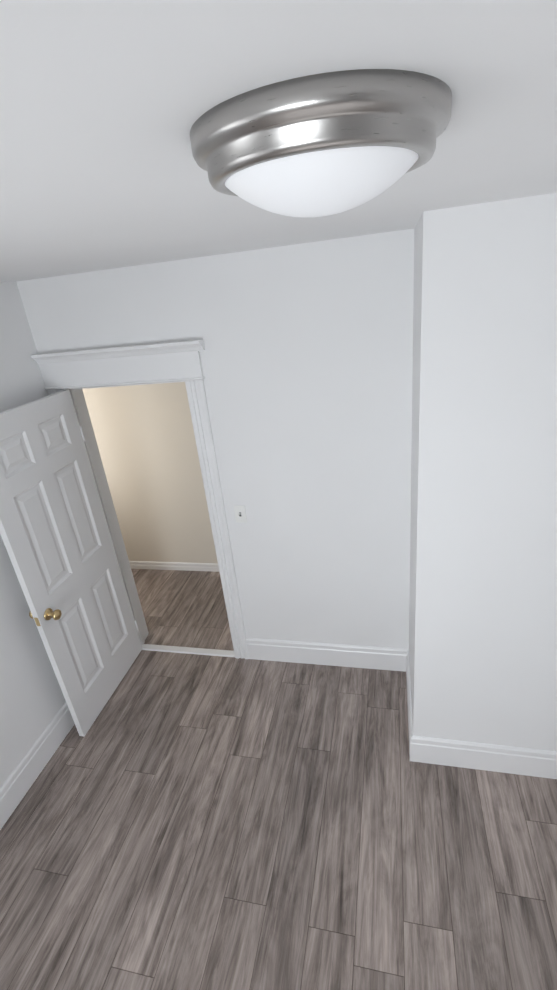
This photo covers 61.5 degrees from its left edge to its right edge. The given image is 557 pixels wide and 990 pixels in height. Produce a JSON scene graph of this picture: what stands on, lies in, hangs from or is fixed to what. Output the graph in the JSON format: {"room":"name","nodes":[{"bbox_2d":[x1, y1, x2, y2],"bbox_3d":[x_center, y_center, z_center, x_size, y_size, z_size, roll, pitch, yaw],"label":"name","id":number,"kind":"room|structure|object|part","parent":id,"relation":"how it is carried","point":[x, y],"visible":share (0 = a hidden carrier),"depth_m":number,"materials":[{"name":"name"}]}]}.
{"room":"empty bedroom","nodes":[
{"label":"empty bedroom","id":0,"kind":"room"},
{"bbox_2d":[0,282,65,787],"bbox_3d":[-1.857,0.953,1.096,0.150,2.580,4.545,0,25,14],"label":"wall","id":1,"kind":"structure","parent":0,"point":[32,700],"depth_m":2.57,"materials":[{"name":"paint"}]},
{"bbox_2d":[0,702,74,829],"bbox_3d":[-1.638,2.012,1.629,0.016,0.180,4.395,0,25,14],"label":"baseboard","id":2,"kind":"structure","parent":1,"relation":"attached to","point":[21,779],"depth_m":2.65,"materials":[{"name":"paint"}]},
{"bbox_2d":[82,382,217,562],"bbox_3d":[-0.525,-0.420,4.002,3.350,2.450,0.150,0,25,14],"label":"wall","id":3,"kind":"structure","parent":0,"point":[146,440],"depth_m":4.15,"materials":[{"name":"beige paint"}]},
{"bbox_2d":[129,561,218,571],"bbox_3d":[-1.160,0.692,4.587,1.529,0.085,0.012,0,25,14],"label":"baseboard","id":4,"kind":"structure","parent":3,"relation":"attached to","point":[187,566],"depth_m":4.53,"materials":[{"name":"paint"}]},
{"bbox_2d":[16,229,413,648],"bbox_3d":[0.021,-0.035,2.837,4.953,2.580,0.150,0,25,14],"label":"wall","id":5,"kind":"structure","parent":0,"point":[306,355],"depth_m":2.54,"materials":[{"name":"paint"}]},
{"bbox_2d":[0,390,142,736],"bbox_3d":[-1.233,0.432,2.837,0.183,1.973,0.778,0,25,14],"label":"door","id":6,"kind":"structure","parent":5,"relation":"in","point":[56,537],"depth_m":2.74,"materials":[{"name":"paint"}]},
{"bbox_2d":[31,339,248,658],"bbox_3d":[-0.772,0.152,3.093,1.029,2.196,0.234,0,25,14],"label":"door frame","id":7,"kind":"structure","parent":5,"relation":"attached to","point":[147,363],"depth_m":2.72,"materials":[{"name":"paint"}]},
{"bbox_3d":[-0.763,0.158,3.215,0.963,2.085,0.018,0,25,14],"label":"main hall door trim","id":8,"kind":"part","parent":7,"relation":"part of","materials":[{"name":"white wood"}]},
{"bbox_2d":[141,644,234,656],"bbox_3d":[-0.688,1.161,3.507,0.773,0.011,0.060,0,25,14],"label":"door sill","id":9,"kind":"structure","parent":5,"relation":"attached to","point":[191,650],"depth_m":3.49,"materials":[{"name":"paint"}]},
{"bbox_2d":[234,506,246,522],"bbox_3d":[-0.236,0.120,2.876,0.072,0.116,0.020,0,25,14],"label":"switch plate","id":10,"kind":"object","parent":5,"relation":"attached to","point":[240,514],"visible":1,"depth_m":2.88,"materials":[{"name":"white plastic"}]},
{"bbox_2d":[246,638,408,670],"bbox_3d":[0.318,1.090,3.203,1.105,0.180,0.016,0,25,14],"label":"baseboard","id":11,"kind":"structure","parent":5,"relation":"attached to","point":[381,658],"depth_m":3.19,"materials":[{"name":"paint"}]},
{"bbox_2d":[0,569,556,989],"bbox_3d":[-0.223,1.948,1.784,4.953,0.120,5.620,0,25,14],"label":"floor","id":12,"kind":"structure","parent":0,"point":[180,821],"depth_m":2.23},
{"bbox_2d":[0,0,556,281],"bbox_3d":[0.032,-0.618,0.808,3.973,0.120,3.245,0,25,14],"label":"ceiling","id":13,"kind":"structure","parent":0,"point":[105,105],"depth_m":0.48,"materials":[{"name":"paint"}]},
{"bbox_2d":[190,69,451,216],"bbox_3d":[0.051,-0.400,0.580,0.304,0.094,0.304,0,25,14],"label":"flush-mount light","id":14,"kind":"object","parent":13,"relation":"attached to","point":[405,109],"depth_m":0.48,"materials":[{"name":"silver metal"}]},
{"bbox_3d":[0.053,-0.382,0.588,0.244,0.054,0.244,0,25,14],"label":"flush-mount light shade","id":15,"kind":"part","parent":14,"relation":"part of","materials":[{"name":"white glass"}]},
{"bbox_2d":[409,193,556,751],"bbox_3d":[1.438,0.122,2.128,1.587,2.580,0.655,0,25,14],"label":"wall","id":16,"kind":"structure","parent":0,"point":[483,607],"depth_m":1.83,"materials":[{"name":"paint"}]},
{"bbox_2d":[404,650,415,737],"bbox_3d":[0.776,1.228,2.777,0.016,0.180,0.600,0,25,14],"label":"baseboard","id":17,"kind":"structure","parent":16,"relation":"attached to","point":[406,652],"depth_m":2.79,"materials":[{"name":"paint"}]},
{"bbox_2d":[409,734,556,778],"bbox_3d":[1.456,1.352,2.326,1.550,0.180,0.016,0,25,14],"label":"baseboard","id":18,"kind":"structure","parent":16,"relation":"attached to","point":[463,754],"depth_m":2.41,"materials":[{"name":"paint"}]}
]}

